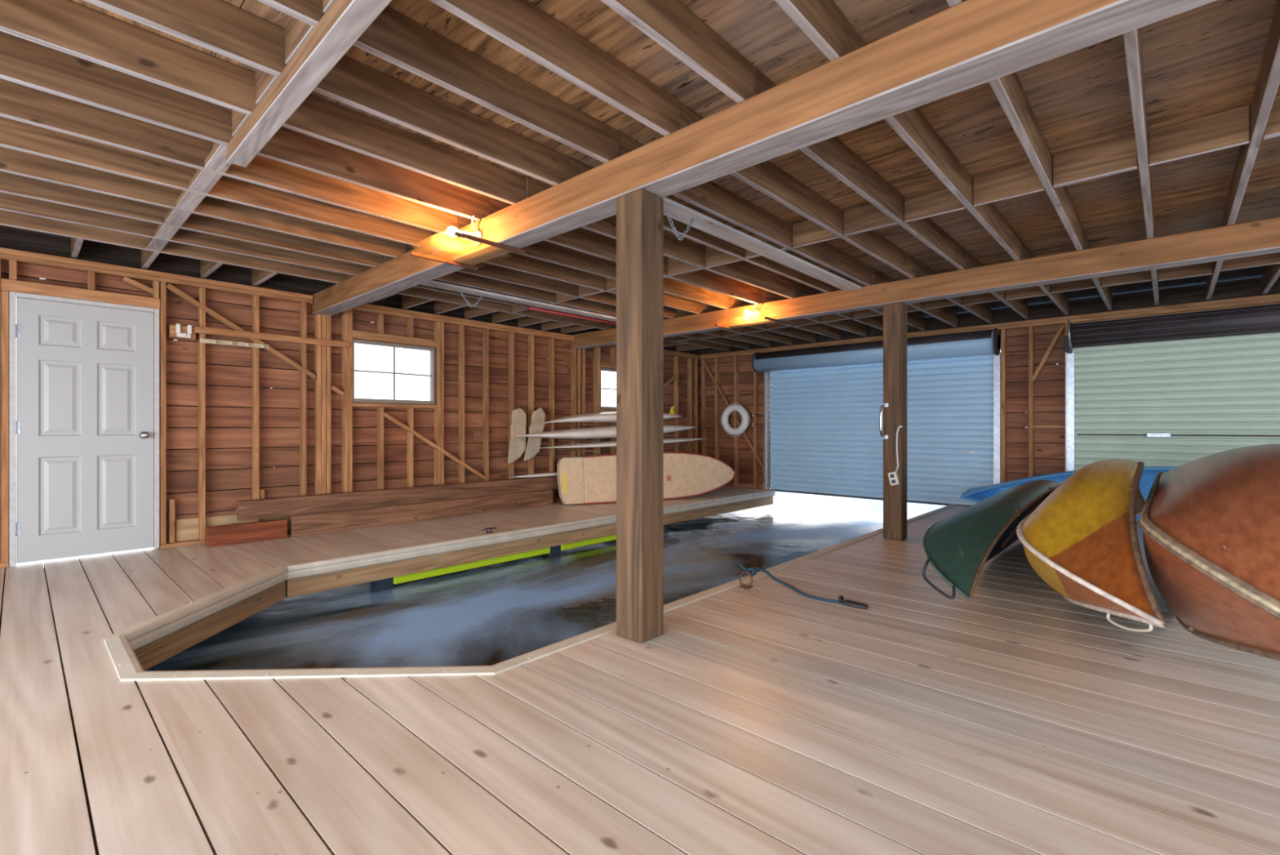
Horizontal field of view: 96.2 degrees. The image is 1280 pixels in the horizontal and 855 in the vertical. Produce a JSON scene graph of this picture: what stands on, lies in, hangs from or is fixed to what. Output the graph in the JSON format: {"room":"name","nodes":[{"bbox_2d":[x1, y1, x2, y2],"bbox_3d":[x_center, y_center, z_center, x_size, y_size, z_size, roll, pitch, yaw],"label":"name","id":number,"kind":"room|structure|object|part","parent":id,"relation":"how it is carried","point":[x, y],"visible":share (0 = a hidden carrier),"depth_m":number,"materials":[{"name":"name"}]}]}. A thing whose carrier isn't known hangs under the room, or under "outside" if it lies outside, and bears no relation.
{"room":"boathouse","nodes":[
{"label":"boathouse","id":0,"kind":"room"},
{"bbox_2d":[0,247,699,573],"bbox_3d":[-2.846,-0.088,6.470,0.129,2.524,11.854,0,0,43],"label":"wall","id":1,"kind":"structure","parent":0,"point":[282,420],"depth_m":5.89,"materials":[{"name":"brown wood"}]},
{"bbox_3d":[-5.817,1.032,3.227,0.086,0.035,3.053,0,0,43],"label":"sill plate","id":2,"kind":"part","parent":1,"relation":"part of","materials":[{"name":"brown wood"}]},
{"bbox_2d":[8,291,159,564],"bbox_3d":[-4.460,0.007,4.649,0.159,2.062,0.873,0,0,43],"label":"door","id":3,"kind":"structure","parent":1,"relation":"in","point":[84,375],"depth_m":4.61,"materials":[{"name":"paint"}]},
{"bbox_3d":[-4.199,0.065,4.864,0.068,0.064,0.064,0,0,43],"label":"knob","id":4,"kind":"part","parent":3,"relation":"part of","materials":[{"name":"silver metal"}]},
{"bbox_3d":[-5.108,-1.325,3.992,0.090,0.041,5.140,0,0,43],"label":"plate","id":5,"kind":"part","parent":1,"relation":"part of","materials":[{"name":"brown wood"}]},
{"bbox_3d":[-5.109,-1.284,3.993,0.086,0.038,5.140,0,0,43],"label":"plate","id":6,"kind":"part","parent":1,"relation":"part of","materials":[{"name":"brown wood"}]},
{"bbox_2d":[168,323,195,340],"bbox_3d":[-4.061,-0.850,5.095,0.130,0.120,0.180,0,0,43],"label":"wall bracket","id":7,"kind":"object","parent":1,"relation":"attached to","point":[175,331],"visible":1,"depth_m":5.07,"materials":[{"name":"brown wood"}]},
{"bbox_2d":[200,337,269,348],"bbox_3d":[-3.753,-0.778,5.341,0.078,0.047,0.540,0,0,43],"label":"hook rail","id":8,"kind":"object","parent":1,"relation":"attached to","point":[202,340],"visible":1,"depth_m":5.34,"materials":[{"name":"paint"}]},
{"bbox_2d":[194,325,349,347],"bbox_3d":[-3.535,-0.875,5.613,0.029,0.060,1.315,0,0,43],"label":"board","id":9,"kind":"object","parent":1,"relation":"attached to","point":[202,330],"visible":1,"depth_m":5.54,"materials":[{"name":"brown wood"}]},
{"bbox_3d":[-1.552,1.032,7.849,0.086,0.035,7.768,0,0,43],"label":"sill plate","id":10,"kind":"part","parent":1,"relation":"part of","materials":[{"name":"brown wood"}]},
{"bbox_2d":[352,338,435,404],"bbox_3d":[-2.790,-0.610,6.514,0.075,0.678,0.948,0,0,43],"label":"window","id":11,"kind":"structure","parent":1,"relation":"in","point":[432,402],"depth_m":6.51,"materials":[{"name":"paint"}]},
{"bbox_3d":[-3.101,-0.610,6.176,0.075,0.678,0.029,0,0,43],"label":"frame","id":12,"kind":"part","parent":11,"relation":"part of","materials":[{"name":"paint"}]},
{"bbox_3d":[-2.790,-0.932,6.514,0.075,0.034,0.888,0,0,43],"label":"frame","id":13,"kind":"part","parent":11,"relation":"part of","materials":[{"name":"paint"}]},
{"bbox_3d":[-2.790,-0.293,6.514,0.075,0.044,0.888,0,0,43],"label":"frame","id":14,"kind":"part","parent":11,"relation":"part of","materials":[{"name":"paint"}]},
{"bbox_3d":[-2.478,-0.610,6.851,0.075,0.678,0.029,0,0,43],"label":"frame","id":15,"kind":"part","parent":11,"relation":"part of","materials":[{"name":"paint"}]},
{"bbox_3d":[-2.776,-0.245,6.522,0.086,0.040,0.968,0,0,43],"label":"window sill plate","id":16,"kind":"part","parent":1,"relation":"part of","materials":[{"name":"brown wood"}]},
{"bbox_3d":[-2.117,-1.284,7.236,0.086,0.038,3.295,0,0,43],"label":"plate","id":17,"kind":"part","parent":1,"relation":"part of","materials":[{"name":"brown wood"}]},
{"bbox_3d":[-2.115,-1.325,7.235,0.090,0.041,3.295,0,0,43],"label":"plate","id":18,"kind":"part","parent":1,"relation":"part of","materials":[{"name":"brown wood"}]},
{"bbox_2d":[507,402,526,463],"bbox_3d":[-1.645,0.071,7.625,0.064,0.808,0.281,0,0,43],"label":"daggerboard","id":19,"kind":"object","parent":1,"relation":"hanging from","point":[517,443],"visible":1,"depth_m":7.60,"materials":[{"name":"beige wood"}]},
{"bbox_2d":[524,401,545,460],"bbox_3d":[-1.452,0.048,7.834,0.064,0.799,0.348,0,0,43],"label":"daggerboard","id":20,"kind":"object","parent":1,"relation":"hanging from","point":[538,416],"visible":0.94,"depth_m":7.81,"materials":[{"name":"beige wood"}]},
{"bbox_3d":[-0.291,-0.255,9.215,0.086,0.040,1.046,0,0,43],"label":"window sill plate","id":21,"kind":"part","parent":1,"relation":"part of","materials":[{"name":"brown wood"}]},
{"bbox_2d":[600,367,616,409],"bbox_3d":[-0.304,-0.600,9.207,0.075,0.638,0.998,0,0,43],"label":"window","id":22,"kind":"structure","parent":1,"relation":"in","point":[602,368],"depth_m":8.97,"materials":[{"name":"paint"}]},
{"bbox_3d":[-0.304,-0.902,9.207,0.075,0.034,0.938,0,0,43],"label":"frame","id":23,"kind":"part","parent":22,"relation":"part of","materials":[{"name":"paint"}]},
{"bbox_3d":[-0.304,-0.303,9.207,0.075,0.044,0.938,0,0,43],"label":"frame","id":24,"kind":"part","parent":22,"relation":"part of","materials":[{"name":"paint"}]},
{"bbox_2d":[558,421,679,451],"bbox_3d":[-0.272,0.117,8.551,0.838,0.413,1.735,0,0,43],"label":"rack","id":25,"kind":"object","parent":1,"relation":"attached to","point":[674,421],"visible":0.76,"depth_m":7.97,"materials":[{"name":"brown wood"}]},
{"bbox_2d":[508,471,556,477],"bbox_3d":[-1.270,0.640,7.825,0.178,0.050,1.220,0,0,43],"label":"surfboard","id":26,"kind":"object","parent":25,"relation":"on","point":[548,473],"visible":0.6,"depth_m":7.64,"materials":[{"name":"white plastic"}]},
{"bbox_3d":[-0.848,-0.040,7.927,0.838,0.018,0.035,0,0,43],"label":"rack arm","id":27,"kind":"part","parent":25,"relation":"part of","materials":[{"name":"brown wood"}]},
{"bbox_3d":[-0.848,0.184,7.927,0.838,0.018,0.035,0,0,43],"label":"rack arm","id":28,"kind":"part","parent":25,"relation":"part of","materials":[{"name":"brown wood"}]},
{"bbox_3d":[-0.848,0.315,7.927,0.838,0.018,0.035,0,0,43],"label":"rack arm","id":29,"kind":"part","parent":25,"relation":"part of","materials":[{"name":"brown wood"}]},
{"bbox_2d":[515,424,697,438],"bbox_3d":[-0.274,0.054,8.329,0.608,0.194,3.630,0,0,43],"label":"surfboard","id":30,"kind":"object","parent":25,"relation":"on","point":[603,431],"visible":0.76,"depth_m":7.58,"materials":[{"name":"white plastic"}]},
{"bbox_2d":[544,405,682,422],"bbox_3d":[-0.264,-0.203,8.340,0.558,0.298,2.800,0,0,43],"label":"surfboard","id":31,"kind":"object","parent":25,"relation":"on","point":[597,416],"visible":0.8,"depth_m":7.71,"materials":[{"name":"white plastic"}]},
{"bbox_2d":[537,437,707,448],"bbox_3d":[-0.061,0.223,8.560,0.588,0.104,3.600,0,0,43],"label":"surfboard","id":32,"kind":"object","parent":25,"relation":"on","point":[604,443],"visible":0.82,"depth_m":7.81,"materials":[{"name":"white plastic"}]},
{"bbox_3d":[0.304,0.123,9.176,0.838,0.018,0.035,0,0,43],"label":"rack arm","id":33,"kind":"part","parent":25,"relation":"part of","materials":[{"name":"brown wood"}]},
{"bbox_3d":[0.096,-1.284,9.634,0.086,0.038,2.870,0,0,43],"label":"plate","id":34,"kind":"part","parent":1,"relation":"part of","materials":[{"name":"brown wood"}]},
{"bbox_3d":[0.097,-1.325,9.633,0.090,0.041,2.870,0,0,43],"label":"plate","id":35,"kind":"part","parent":1,"relation":"part of","materials":[{"name":"brown wood"}]},
{"bbox_2d":[9,442,1010,671],"bbox_3d":[20.345,1.380,22.047,80.000,0.001,120.000,0,0,43],"label":"lake water","id":36,"kind":"object","parent":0,"point":[490,615],"visible":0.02,"depth_m":4.53,"materials":[{"name":"grey liquid"}]},
{"bbox_2d":[392,546,550,584],"bbox_3d":[-1.581,1.313,5.589,0.135,0.069,1.690,0,0,43],"label":"float","id":37,"kind":"object","parent":36,"relation":"on","point":[397,580],"visible":0.58,"depth_m":5.43,"materials":[{"name":"green"}]},
{"bbox_2d":[544,545,560,555],"bbox_3d":[-0.960,1.964,6.274,0.120,1.372,0.140,0,0,43],"label":"piling","id":38,"kind":"object","parent":36,"relation":"in","point":[556,549],"visible":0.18,"depth_m":6.23,"materials":[{"name":"grey wood"}]},
{"bbox_2d":[560,533,616,550],"bbox_3d":[-0.337,1.313,6.938,0.135,0.069,1.660,0,0,43],"label":"float","id":39,"kind":"object","parent":36,"relation":"on","point":[583,543],"visible":0.28,"depth_m":6.56,"materials":[{"name":"green"}]},
{"bbox_2d":[0,485,1279,854],"bbox_3d":[0.725,1.165,2.983,9.980,0.230,11.792,0,0,43],"label":"floor","id":40,"kind":"structure","parent":0,"point":[766,717],"depth_m":1.99,"materials":[{"name":"brown wood"}]},
{"bbox_2d":[205,518,287,547],"bbox_3d":[-3.590,0.962,5.259,0.070,0.174,0.620,0,0,43],"label":"plank","id":41,"kind":"object","parent":40,"relation":"on","point":[245,532],"visible":1,"depth_m":5.22,"materials":[{"name":"red wood"}]},
{"bbox_2d":[370,577,392,591],"bbox_3d":[-2.214,1.964,4.914,0.120,1.372,0.140,0,0,43],"label":"piling","id":42,"kind":"object","parent":40,"relation":"attached to","point":[384,584],"visible":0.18,"depth_m":4.87,"materials":[{"name":"grey wood"}]},
{"bbox_2d":[289,489,552,536],"bbox_3d":[-2.285,0.950,6.688,0.070,0.199,3.170,0,0,43],"label":"plank","id":43,"kind":"object","parent":40,"relation":"on","point":[342,520],"visible":1,"depth_m":6.35,"materials":[{"name":"brown wood"}]},
{"bbox_2d":[237,475,557,520],"bbox_3d":[-2.409,0.759,6.584,0.070,0.178,3.690,0,0,43],"label":"plank","id":44,"kind":"object","parent":43,"relation":"on","point":[257,508],"visible":0.86,"depth_m":6.14,"materials":[{"name":"brown wood"}]},
{"bbox_2d":[481,527,497,533],"bbox_3d":[-1.504,1.024,5.728,0.040,0.050,0.171,0,0,43],"label":"cleat","id":45,"kind":"object","parent":40,"relation":"on","point":[487,528],"visible":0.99,"depth_m":5.71,"materials":[{"name":"metal"}]},
{"bbox_2d":[103,488,956,680],"bbox_3d":[0.420,1.087,5.639,2.814,0.101,8.282,0,0,43],"label":"edging","id":46,"kind":"object","parent":40,"relation":"on","point":[121,645],"visible":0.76,"depth_m":3.46,"materials":[{"name":"beige wood"}]},
{"bbox_2d":[616,188,663,642],"bbox_3d":[0.000,-0.058,2.909,0.176,2.215,0.177,0,0,43],"label":"support post","id":47,"kind":"object","parent":40,"relation":"on","point":[640,211],"visible":1,"depth_m":2.84,"materials":[{"name":"brown wood"}]},
{"bbox_2d":[556,452,735,504],"bbox_3d":[0.172,0.703,8.291,2.782,0.680,0.203,0,0,-24],"label":"board","id":48,"kind":"object","parent":40,"relation":"on","point":[592,479],"visible":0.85,"depth_m":8.01,"materials":[{"name":"beige paint"}]},
{"bbox_2d":[663,524,668,532],"bbox_3d":[0.288,1.964,7.626,0.120,1.372,0.140,0,0,43],"label":"piling","id":49,"kind":"object","parent":40,"relation":"attached to","point":[665,526],"visible":0.1,"depth_m":7.61,"materials":[{"name":"grey wood"}]},
{"bbox_2d":[738,570,753,588],"bbox_3d":[0.697,0.998,3.779,0.102,0.102,0.070,0,0,43],"label":"ring","id":50,"kind":"object","parent":40,"relation":"on","point":[745,586],"visible":1,"depth_m":3.77,"materials":[{"name":"metal"}]},
{"bbox_3d":[0.697,1.047,3.779,0.070,0.005,0.070,0,0,43],"label":"ring plate","id":51,"kind":"part","parent":50,"relation":"part of","materials":[{"name":"metal"}]},
{"bbox_2d":[738,562,868,608],"bbox_3d":[1.042,0.972,3.624,0.828,0.156,0.254,0,0,43],"label":"mooring rope","id":52,"kind":"object","parent":40,"relation":"on","point":[753,571],"visible":0.98,"depth_m":3.52,"materials":[{"name":"blue fabric"}]},
{"bbox_2d":[879,301,906,540],"bbox_3d":[2.382,-0.058,5.397,0.177,2.215,0.233,0,0,43],"label":"support post","id":53,"kind":"object","parent":40,"relation":"on","point":[895,314],"depth_m":5.36,"materials":[{"name":"brown wood"}]},
{"bbox_3d":[2.285,-0.060,5.380,0.058,0.336,0.075,0,0,43],"label":"pull handle","id":54,"kind":"part","parent":53,"relation":"part of","materials":[{"name":"silver metal"}]},
{"bbox_2d":[887,426,902,485],"bbox_3d":[2.365,0.263,5.323,0.127,0.557,0.042,0,0,43],"label":"outlet box","id":55,"kind":"object","parent":53,"relation":"attached to","point":[893,477],"visible":1,"depth_m":5.31,"materials":[{"name":"white plastic"}]},
{"bbox_2d":[887,471,899,485],"bbox_3d":[2.357,0.475,5.334,0.100,0.132,0.038,0,0,43],"label":"outlet plate","id":56,"kind":"object","parent":55,"relation":"attached to","point":[893,477],"depth_m":5.32,"materials":[{"name":"white plastic"}]},
{"bbox_3d":[2.393,0.200,5.306,0.063,0.431,0.017,0,0,33],"label":"power cord","id":57,"kind":"part","parent":55,"relation":"part of","materials":[{"name":"white plastic"}]},
{"bbox_2d":[921,480,1061,600],"bbox_3d":[3.150,0.755,4.768,0.468,0.573,4.764,0,0,44],"label":"canoe","id":58,"kind":"object","parent":40,"relation":"on","point":[958,546],"visible":0.75,"depth_m":3.53,"materials":[{"name":"green"}]},
{"bbox_2d":[960,466,1177,521],"bbox_3d":[5.312,0.715,6.166,3.311,0.630,0.401,0,0,42],"label":"kayak","id":59,"kind":"object","parent":40,"relation":"on","point":[977,494],"visible":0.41,"depth_m":6.71,"materials":[{"name":"blue plastic"}]},
{"bbox_2d":[1016,458,1166,631],"bbox_3d":[3.075,0.629,3.878,0.611,0.834,3.939,0,0,41],"label":"canoe","id":60,"kind":"object","parent":40,"relation":"on","point":[1082,540],"visible":0.96,"depth_m":2.68,"materials":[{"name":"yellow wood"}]},
{"bbox_2d":[1137,443,1279,661],"bbox_3d":[3.327,0.562,3.251,0.694,0.974,4.082,0,0,43],"label":"canoe","id":61,"kind":"object","parent":40,"relation":"on","point":[1210,524],"visible":1,"depth_m":2.25,"materials":[{"name":"painted canvas"},{"name":"wood"},{"name":"brass"}]},
{"bbox_3d":[3.329,0.546,3.246,4.075,0.050,0.737,-1,28,-47],"label":"stem trim","id":62,"kind":"part","parent":61,"relation":"part of","materials":[{"name":"wood"}]},
{"bbox_2d":[0,0,1279,355],"bbox_3d":[0.417,-1.479,2.663,10.400,0.262,13.720,0,0,43],"label":"ceiling","id":63,"kind":"structure","parent":0,"point":[118,118],"depth_m":3.04,"materials":[{"name":"brown wood"}]},
{"bbox_2d":[226,0,391,167],"bbox_3d":[0.506,-1.325,0.519,6.760,0.080,0.080,0,0,43],"label":"ceiling beam","id":64,"kind":"structure","parent":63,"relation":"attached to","point":[344,21],"depth_m":2.09,"materials":[{"name":"brown wood"}]},
{"bbox_2d":[419,280,616,321],"bbox_3d":[-1.099,-1.350,6.314,0.140,0.026,3.270,0,0,43],"label":"plank","id":65,"kind":"object","parent":63,"relation":"attached to","point":[430,283],"visible":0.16,"depth_m":6.03,"materials":[{"name":"grey wood"}]},
{"bbox_2d":[459,291,484,306],"bbox_3d":[-1.677,-1.285,5.732,0.271,0.179,0.026,0,0,-38],"label":"hanging chain","id":66,"kind":"object","parent":65,"relation":"hanging from","point":[462,294],"visible":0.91,"depth_m":5.72,"materials":[{"name":"metal"}]},
{"bbox_2d":[528,306,616,324],"bbox_3d":[-0.686,-1.345,7.028,0.036,0.036,1.601,0,0,45],"label":"pole","id":67,"kind":"object","parent":63,"relation":"attached to","point":[529,307],"visible":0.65,"depth_m":6.87,"materials":[{"name":"red metal"}]},
{"bbox_2d":[662,196,861,291],"bbox_3d":[0.977,-1.350,4.399,0.150,0.026,3.270,0,0,43],"label":"plank","id":68,"kind":"object","parent":63,"relation":"attached to","point":[677,211],"visible":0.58,"depth_m":4.18,"materials":[{"name":"grey wood"}]},
{"bbox_2d":[665,209,694,240],"bbox_3d":[0.250,-1.274,3.604,0.258,0.201,0.026,0,0,-37],"label":"hanging chain","id":69,"kind":"object","parent":68,"relation":"hanging from","point":[668,215],"visible":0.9,"depth_m":3.59,"materials":[{"name":"metal"}]},
{"bbox_2d":[311,0,1217,315],"bbox_3d":[0.344,-1.265,2.591,10.010,0.200,0.175,0,0,43],"label":"support beam","id":70,"kind":"structure","parent":63,"relation":"attached to","point":[968,44],"depth_m":2.20,"materials":[{"name":"brown wood"}]},
{"bbox_2d":[447,215,485,247],"bbox_3d":[-1.120,-1.275,3.676,0.159,0.181,0.214,0,0,43],"label":"lamp","id":71,"kind":"object","parent":70,"relation":"attached to","point":[451,230],"visible":0.8,"depth_m":3.71,"materials":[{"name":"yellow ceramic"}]},
{"bbox_3d":[-1.178,-1.240,3.648,0.060,0.060,0.094,0,0,43],"label":"bulb","id":72,"kind":"part","parent":71,"relation":"part of","materials":[{"name":"white"}]},
{"bbox_3d":[-1.085,-1.321,3.733,0.024,0.089,0.092,0,0,-13],"label":"cord","id":73,"kind":"part","parent":71,"relation":"part of","materials":[{"name":"white plastic"}]},
{"bbox_3d":[-1.030,-1.316,3.713,0.077,0.098,0.028,0,0,43],"label":"cord","id":74,"kind":"part","parent":71,"relation":"part of","materials":[{"name":"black rubber"}]},
{"bbox_2d":[409,231,525,270],"bbox_3d":[-1.139,-1.171,3.786,0.594,0.060,0.500,0,0,43],"label":"guard","id":75,"kind":"object","parent":70,"relation":"attached to","point":[456,233],"visible":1,"depth_m":3.73,"materials":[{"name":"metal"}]},
{"bbox_3d":[-1.349,-1.152,3.980,0.024,0.022,0.500,0,0,43],"label":"rail","id":76,"kind":"part","parent":75,"relation":"part of","materials":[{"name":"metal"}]},
{"bbox_3d":[-0.930,-1.152,3.593,0.024,0.022,0.500,0,0,43],"label":"rail","id":77,"kind":"part","parent":75,"relation":"part of","materials":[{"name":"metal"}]},
{"bbox_2d":[570,217,1279,349],"bbox_3d":[2.705,-1.265,5.151,10.010,0.200,0.160,0,0,43],"label":"support beam","id":78,"kind":"structure","parent":63,"relation":"attached to","point":[1262,237],"depth_m":4.73,"materials":[{"name":"brown wood"}]},
{"bbox_2d":[715,316,788,331],"bbox_3d":[1.246,-1.171,6.416,0.654,0.060,0.480,0,0,43],"label":"guard","id":79,"kind":"object","parent":78,"relation":"attached to","point":[765,317],"visible":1,"depth_m":6.36,"materials":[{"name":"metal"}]},
{"bbox_3d":[1.015,-1.152,6.629,0.024,0.022,0.480,0,0,43],"label":"rail","id":80,"kind":"part","parent":79,"relation":"part of","materials":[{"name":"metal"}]},
{"bbox_3d":[1.478,-1.152,6.202,0.024,0.022,0.480,0,0,43],"label":"rail","id":81,"kind":"part","parent":79,"relation":"part of","materials":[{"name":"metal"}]},
{"bbox_2d":[744,302,764,319],"bbox_3d":[1.232,-1.275,6.254,0.159,0.181,0.214,0,0,43],"label":"lamp","id":82,"kind":"object","parent":78,"relation":"attached to","point":[756,314],"visible":1,"depth_m":6.29,"materials":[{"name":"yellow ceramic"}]},
{"bbox_3d":[1.174,-1.240,6.227,0.060,0.060,0.094,0,0,43],"label":"bulb","id":83,"kind":"part","parent":82,"relation":"part of","materials":[{"name":"white glass"}]},
{"bbox_2d":[698,293,1279,489],"bbox_3d":[4.814,-0.088,7.340,10.144,2.524,0.129,0,0,43],"label":"wall","id":84,"kind":"structure","parent":0,"point":[1033,353],"depth_m":7.39,"materials":[{"name":"brown wood"}]},
{"bbox_2d":[751,328,1000,506],"bbox_3d":[3.269,-0.095,8.472,3.485,2.325,0.410,0,0,43],"label":"door","id":85,"kind":"structure","parent":84,"relation":"in","point":[824,402],"depth_m":8.46,"materials":[{"name":"blue metal"}]},
{"bbox_3d":[4.788,-1.325,7.340,9.918,0.041,0.090,0,0,43],"label":"plate","id":86,"kind":"part","parent":84,"relation":"part of","materials":[{"name":"brown wood"}]},
{"bbox_3d":[4.789,-1.284,7.341,9.918,0.038,0.086,0,0,43],"label":"plate","id":87,"kind":"part","parent":84,"relation":"part of","materials":[{"name":"brown wood"}]},
{"bbox_2d":[1064,303,1279,471],"bbox_3d":[6.274,-0.091,5.707,3.320,2.318,0.398,0,0,43],"label":"door","id":88,"kind":"structure","parent":84,"relation":"in","point":[1174,389],"depth_m":6.28,"materials":[{"name":"green metal"}]},
{"bbox_3d":[4.977,-1.090,6.654,0.034,0.321,0.020,0,0,-2],"label":"bracket rod","id":89,"kind":"part","parent":88,"relation":"part of","materials":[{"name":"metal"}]},
{"bbox_3d":[2.010,-0.214,9.814,0.246,0.062,0.048,0,0,43],"label":"wall hook","id":90,"kind":"object","parent":84,"relation":"attached to","visible":0},
{"bbox_2d":[720,401,750,436],"bbox_3d":[1.667,-0.147,10.049,0.599,0.624,0.137,0,0,43],"label":"life ring","id":91,"kind":"object","parent":90,"relation":"hanging from","point":[740,408],"visible":1,"depth_m":9.99,"materials":[{"name":"white plastic"}]}
]}

